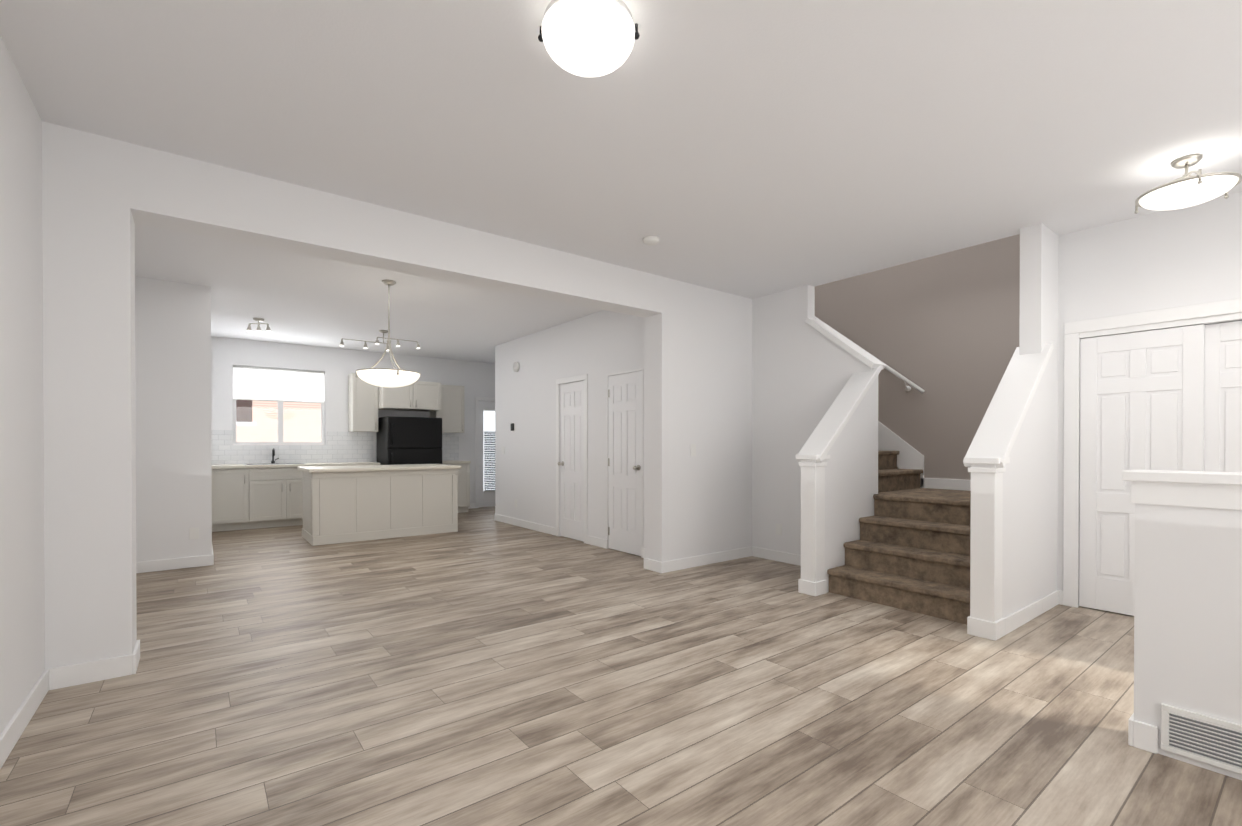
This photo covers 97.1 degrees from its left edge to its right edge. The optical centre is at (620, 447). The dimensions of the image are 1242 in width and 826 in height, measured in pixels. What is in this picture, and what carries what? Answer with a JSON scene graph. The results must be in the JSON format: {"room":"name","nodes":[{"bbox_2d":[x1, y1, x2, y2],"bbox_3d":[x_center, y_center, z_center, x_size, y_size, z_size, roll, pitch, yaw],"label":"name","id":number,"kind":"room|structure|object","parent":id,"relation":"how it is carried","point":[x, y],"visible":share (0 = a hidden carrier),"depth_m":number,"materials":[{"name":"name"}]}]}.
{"room":"empty living room","nodes":[
{"label":"empty living room","id":0,"kind":"room"},
{"bbox_2d":[0,36,44,734],"bbox_3d":[-1.982,-0.195,1.493,0.120,2.780,8.900,0,0,-38],"label":"wall","id":1,"kind":"structure","parent":0,"point":[22,618],"depth_m":2.33,"materials":[{"name":"white paint"}]},
{"bbox_2d":[42,121,136,668],"bbox_3d":[-2.769,-0.203,2.875,0.320,2.780,0.250,0,0,-38],"label":"wall","id":2,"kind":"structure","parent":0,"point":[88,226],"depth_m":2.77,"materials":[{"name":"white paint"}]},
{"bbox_2d":[135,276,211,561],"bbox_3d":[-5.317,-0.223,6.497,0.700,2.780,3.100,0,0,-38],"label":"wall","id":3,"kind":"structure","parent":0,"point":[173,407],"depth_m":5.30,"materials":[{"name":"white paint"}]},
{"bbox_2d":[211,336,494,502],"bbox_3d":[-3.693,-0.242,9.798,5.900,2.780,0.150,0,0,-38],"label":"wall","id":4,"kind":"structure","parent":0,"point":[337,366],"depth_m":8.98,"materials":[{"name":"white paint"}]},
{"bbox_2d":[233,365,324,444],"bbox_3d":[-5.307,-0.640,8.547,1.216,1.186,0.060,0,0,-38],"label":"window","id":5,"kind":"structure","parent":4,"relation":"in","point":[280,414],"depth_m":8.52,"materials":[{"name":"white"}]},
{"bbox_2d":[233,365,323,402],"bbox_3d":[-5.282,-0.973,8.513,1.196,0.507,0.046,0,0,-38],"label":"window shade","id":6,"kind":"object","parent":5,"relation":"attached to","point":[266,384],"visible":0.98,"depth_m":8.47,"materials":[{"name":"white fabric"}]},
{"bbox_2d":[211,430,458,464],"bbox_3d":[-4.500,-0.016,9.080,3.736,0.505,0.006,0,0,-38],"label":"tile backsplash","id":7,"kind":"structure","parent":4,"relation":"attached to","point":[348,447],"depth_m":8.75,"materials":[{"name":"white tile"}]},
{"bbox_2d":[348,373,379,431],"bbox_3d":[-4.254,-0.738,9.056,0.390,0.940,0.330,0,0,-38],"label":"upper cabinet","id":8,"kind":"object","parent":4,"relation":"attached to","point":[368,401],"depth_m":8.92,"materials":[{"name":"white paint"}]},
{"bbox_2d":[376,381,443,412],"bbox_3d":[-3.640,-0.885,9.357,0.950,0.470,0.600,0,0,-38],"label":"upper cabinet","id":9,"kind":"object","parent":4,"relation":"attached to","point":[419,395],"depth_m":9.14,"materials":[{"name":"white paint"}]},
{"bbox_2d":[430,385,463,432],"bbox_3d":[-3.140,-0.698,9.913,0.520,0.850,0.330,0,0,-38],"label":"upper cabinet","id":10,"kind":"object","parent":4,"relation":"attached to","point":[452,415],"depth_m":9.81,"materials":[{"name":"white paint"}]},
{"bbox_2d":[475,397,494,507],"bbox_3d":[-2.375,0.085,10.710,0.990,2.115,0.016,0,0,-38],"label":"door frame","id":11,"kind":"structure","parent":4,"relation":"attached to","point":[477,446],"depth_m":10.43,"materials":[{"name":"white wood"}]},
{"bbox_2d":[479,401,494,506],"bbox_3d":[-2.413,0.115,10.760,0.852,2.038,0.070,0,0,-38],"label":"back door","id":12,"kind":"structure","parent":4,"relation":"in","point":[486,453],"depth_m":10.60,"materials":[{"name":"white glass"}]},
{"bbox_2d":[130,143,661,317],"bbox_3d":[-1.168,-1.430,4.100,3.720,0.340,0.250,0,0,-38],"label":"beam","id":13,"kind":"structure","parent":0,"point":[174,192],"depth_m":3.56,"materials":[{"name":"white paint"}]},
{"bbox_2d":[495,310,644,548],"bbox_3d":[-0.718,-0.227,7.179,0.120,2.780,4.070,0,0,-38],"label":"wall","id":14,"kind":"structure","parent":0,"point":[597,347],"depth_m":7.39,"materials":[{"name":"white paint"}]},
{"bbox_2d":[511,422,514,431],"bbox_3d":[-1.632,-0.313,8.248,0.022,0.140,0.120,0,0,-38],"label":"thermostat","id":15,"kind":"object","parent":14,"relation":"attached to","point":[512,426],"visible":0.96,"depth_m":8.22,"materials":[{"name":"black plastic"}]},
{"bbox_2d":[513,362,519,371],"bbox_3d":[-1.552,-1.203,8.128,0.034,0.150,0.150,0,0,-38],"label":"doorbell","id":16,"kind":"object","parent":14,"relation":"attached to","point":[516,366],"visible":1,"depth_m":8.10,"materials":[{"name":"white plastic"}]},
{"bbox_2d":[558,381,583,541],"bbox_3d":[-0.632,0.162,6.957,0.112,1.988,0.592,0,0,-38],"label":"kitchen door","id":17,"kind":"structure","parent":14,"relation":"in","point":[571,463],"depth_m":6.97,"materials":[{"name":"white wood"}]},
{"bbox_2d":[608,371,641,555],"bbox_3d":[0.023,0.167,6.093,0.112,1.988,0.612,0,0,-38],"label":"kitchen door","id":18,"kind":"structure","parent":14,"relation":"in","point":[625,462],"depth_m":6.09,"materials":[{"name":"white wood"}]},
{"bbox_2d":[0,506,1241,825],"bbox_3d":[-0.319,1.226,4.832,6.820,0.100,12.150,0,0,-38],"label":"floor","id":19,"kind":"structure","parent":0,"point":[480,666],"depth_m":2.52,"materials":[{"name":"brown wood"}]},
{"bbox_2d":[212,468,255,531],"bbox_3d":[-5.599,0.721,7.871,0.515,0.876,0.580,0,0,-38],"label":"base cabinet","id":20,"kind":"object","parent":19,"relation":"on","point":[248,498],"depth_m":7.67,"materials":[{"name":"white paint"}]},
{"bbox_2d":[256,467,302,528],"bbox_3d":[-5.085,0.719,8.267,1.018,0.876,0.580,0,0,-38],"label":"base cabinet","id":21,"kind":"object","parent":19,"relation":"on","point":[279,490],"depth_m":8.00,"materials":[{"name":"white paint"}]},
{"bbox_2d":[211,448,470,468],"bbox_3d":[-4.323,0.140,8.834,3.716,0.276,0.605,0,0,-38],"label":"countertop","id":22,"kind":"structure","parent":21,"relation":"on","point":[272,464],"depth_m":8.23,"materials":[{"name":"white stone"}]},
{"bbox_2d":[302,469,457,545],"bbox_3d":[-3.230,0.724,7.405,1.774,0.875,0.856,0,0,-38],"label":"kitchen island","id":23,"kind":"object","parent":19,"relation":"on","point":[346,507],"visible":0.98,"depth_m":6.99,"materials":[{"name":"white paint"}]},
{"bbox_2d":[298,464,460,472],"bbox_3d":[-3.234,0.266,7.409,1.850,0.040,0.960,0,0,-38],"label":"island countertop","id":24,"kind":"structure","parent":23,"relation":"on","point":[311,469],"depth_m":7.10,"materials":[{"name":"white stone"}]},
{"bbox_2d":[376,416,441,464],"bbox_3d":[-3.570,0.321,9.280,0.880,1.660,0.766,0,0,-38],"label":"fridge","id":25,"kind":"object","parent":19,"relation":"on","point":[408,440],"visible":0.6,"depth_m":9.00,"materials":[{"name":"black metal"}]},
{"bbox_2d":[446,463,469,512],"bbox_3d":[-3.052,0.710,9.831,0.490,0.876,0.580,0,0,-38],"label":"base cabinet","id":26,"kind":"object","parent":19,"relation":"on","point":[463,474],"depth_m":9.69,"materials":[{"name":"white paint"}]},
{"bbox_2d":[827,451,970,624],"bbox_3d":[1.789,-0.350,5.821,1.855,3.040,4.234,0,0,-38],"label":"staircase","id":27,"kind":"structure","parent":19,"relation":"on","point":[909,550],"depth_m":4.33,"materials":[{"name":"carpet"}]},
{"bbox_2d":[0,0,1241,363],"bbox_3d":[-0.319,-1.664,4.815,6.820,0.120,12.150,0,0,-38],"label":"ceiling","id":28,"kind":"structure","parent":0,"point":[750,148],"depth_m":2.70,"materials":[{"name":"white paint"}]},
{"bbox_2d":[246,318,270,331],"bbox_3d":[-4.523,-1.533,6.851,0.253,0.166,0.179,0,0,-38],"label":"track light","id":29,"kind":"object","parent":28,"relation":"attached to","point":[258,329],"visible":1,"depth_m":6.85,"materials":[{"name":"silver metal"}]},
{"bbox_2d":[339,330,419,350],"bbox_3d":[-3.315,-1.482,7.610,1.093,0.276,0.192,0,0,-38],"label":"track light","id":30,"kind":"object","parent":28,"relation":"attached to","point":[377,342],"visible":0.9,"depth_m":7.58,"materials":[{"name":"silver metal"}]},
{"bbox_2d":[355,280,420,387],"bbox_3d":[-2.237,-1.097,5.294,0.582,1.020,0.599,0,0,-38],"label":"pendant light","id":31,"kind":"object","parent":28,"relation":"hanging from","point":[390,377],"visible":1,"depth_m":5.16,"materials":[{"name":"white glass"}]},
{"bbox_2d":[538,0,639,76],"bbox_3d":[-0.121,-1.514,2.059,0.350,0.148,0.350,0,0,-38],"label":"dome light","id":32,"kind":"object","parent":28,"relation":"attached to","point":[589,38],"visible":1,"depth_m":1.97,"materials":[{"name":"white glass"}]},
{"bbox_2d":[643,236,658,245],"bbox_3d":[0.232,-1.582,4.199,0.124,0.036,0.124,0,0,-38],"label":"smoke detector","id":33,"kind":"object","parent":28,"relation":"attached to","point":[650,240],"visible":1,"depth_m":4.16,"materials":[{"name":"white plastic"}]},
{"bbox_2d":[1135,154,1241,213],"bbox_3d":[3.122,-1.471,3.035,0.416,0.246,0.425,0,0,-38],"label":"semi-flush ceiling light","id":34,"kind":"object","parent":28,"relation":"attached to","point":[1187,189],"visible":1,"depth_m":2.97,"materials":[{"name":"white glass"}]},
{"bbox_2d":[645,277,751,561],"bbox_3d":[0.825,-0.219,5.641,1.310,2.780,0.250,0,0,-38],"label":"wall","id":35,"kind":"structure","parent":0,"point":[698,366],"depth_m":5.43,"materials":[{"name":"white paint"}]},
{"bbox_2d":[752,285,877,554],"bbox_3d":[1.324,-0.222,6.164,0.120,2.780,3.130,0,0,-38],"label":"wall","id":36,"kind":"structure","parent":0,"point":[803,371],"depth_m":5.59,"materials":[{"name":"white paint"}]},
{"bbox_2d":[805,318,885,369],"bbox_3d":[2.096,-0.989,5.157,0.220,0.560,0.696,0,0,-38],"label":"trim","id":37,"kind":"structure","parent":36,"relation":"attached to","point":[853,349],"depth_m":5.08,"materials":[{"name":"white wood"}]},
{"bbox_2d":[796,363,882,596],"bbox_3d":[1.882,0.211,4.703,1.018,1.932,0.220,0,0,-38],"label":"wall","id":38,"kind":"structure","parent":0,"point":[833,456],"depth_m":4.56,"materials":[{"name":"white paint"}]},
{"bbox_2d":[815,234,1019,479],"bbox_3d":[2.577,-1.583,6.414,0.120,5.500,4.490,0,0,-38],"label":"wall","id":39,"kind":"structure","parent":0,"point":[942,330],"depth_m":5.52,"materials":[{"name":"beige paint"}]},
{"bbox_2d":[815,317,924,392],"bbox_3d":[2.187,-1.733,6.744,0.094,2.349,2.976,0,0,-38],"label":"handrail","id":40,"kind":"object","parent":39,"relation":"attached to","point":[905,380],"visible":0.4,"depth_m":5.74,"materials":[{"name":"white wood"}]},
{"bbox_2d":[878,421,923,486],"bbox_3d":[2.168,-0.972,6.839,0.013,2.752,3.077,0,0,-38],"label":"trim","id":41,"kind":"structure","parent":39,"relation":"attached to","point":[909,457],"depth_m":5.81,"materials":[{"name":"white wood"}]},
{"bbox_2d":[963,343,1053,640],"bbox_3d":[2.638,0.216,3.720,1.018,1.932,0.220,0,0,-38],"label":"wall","id":42,"kind":"structure","parent":0,"point":[1002,460],"depth_m":3.56,"materials":[{"name":"white paint"}]},
{"bbox_2d":[1019,223,1058,598],"bbox_3d":[3.404,-1.571,4.299,1.150,5.500,0.130,0,0,-38],"label":"wall","id":43,"kind":"structure","parent":0,"point":[1039,281],"depth_m":3.98,"materials":[{"name":"white paint"}]},
{"bbox_2d":[1057,192,1241,606],"bbox_3d":[4.368,-0.203,2.866,0.120,2.780,3.330,0,0,-38],"label":"wall","id":44,"kind":"structure","parent":0,"point":[1187,256],"depth_m":3.77,"materials":[{"name":"white paint"}]},
{"bbox_2d":[1079,324,1204,615],"bbox_3d":[3.598,0.184,3.818,0.034,1.975,0.629,0,0,-38],"label":"closet door","id":45,"kind":"structure","parent":44,"relation":"in","point":[1141,400],"depth_m":3.86,"materials":[{"name":"white wood"}]},
{"bbox_2d":[1063,298,1241,607],"bbox_3d":[3.794,0.126,3.584,0.116,2.115,1.416,0,0,-38],"label":"trim","id":46,"kind":"structure","parent":44,"relation":"attached to","point":[1224,311],"depth_m":4.05,"materials":[{"name":"white wood"}]},
{"bbox_2d":[1204,321,1241,471],"bbox_3d":[3.998,0.187,3.364,0.034,1.975,0.639,0,0,-38],"label":"closet door","id":47,"kind":"structure","parent":44,"relation":"in","point":[1223,402],"depth_m":3.52,"materials":[{"name":"white wood"}]},
{"bbox_2d":[1134,504,1241,779],"bbox_3d":[2.847,0.666,1.265,0.130,1.060,2.440,0,0,-38],"label":"wall","id":48,"kind":"structure","parent":0,"point":[1188,612],"depth_m":2.07,"materials":[{"name":"white paint"}]},
{"bbox_2d":[0,478,1157,768],"bbox_3d":[-0.335,0.744,4.785,6.500,0.865,11.900,0,0,-38],"label":"baseboard","id":49,"kind":"structure","parent":48,"relation":"attached to","point":[1142,736],"depth_m":3.60,"materials":[{"name":"white wood"}]},
{"bbox_2d":[1122,469,1241,484],"bbox_3d":[2.836,0.116,1.276,0.200,0.040,2.475,0,0,-38],"label":"trim","id":50,"kind":"structure","parent":48,"relation":"on","point":[1208,477],"depth_m":2.06,"materials":[{"name":"white wood"}]},
{"bbox_2d":[1130,481,1241,509],"bbox_3d":[2.843,0.181,1.267,0.154,0.090,2.452,0,0,-38],"label":"trim","id":51,"kind":"structure","parent":48,"relation":"attached to","point":[1218,496],"depth_m":2.06,"materials":[{"name":"white wood"}]},
{"bbox_2d":[1161,704,1241,773],"bbox_3d":[2.222,1.080,1.960,0.014,0.175,0.420,0,0,-38],"label":"air vent","id":52,"kind":"object","parent":48,"relation":"in","point":[1216,742],"visible":1,"depth_m":2.04,"materials":[{"name":"white plastic"}]},
{"label":"outside","id":53,"kind":"structure","parent":0,"visible":0},
{"bbox_2d":[236,400,320,441],"bbox_3d":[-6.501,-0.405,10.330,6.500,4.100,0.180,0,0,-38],"label":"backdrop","id":54,"kind":"structure","parent":53,"point":[268,409],"depth_m":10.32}
]}

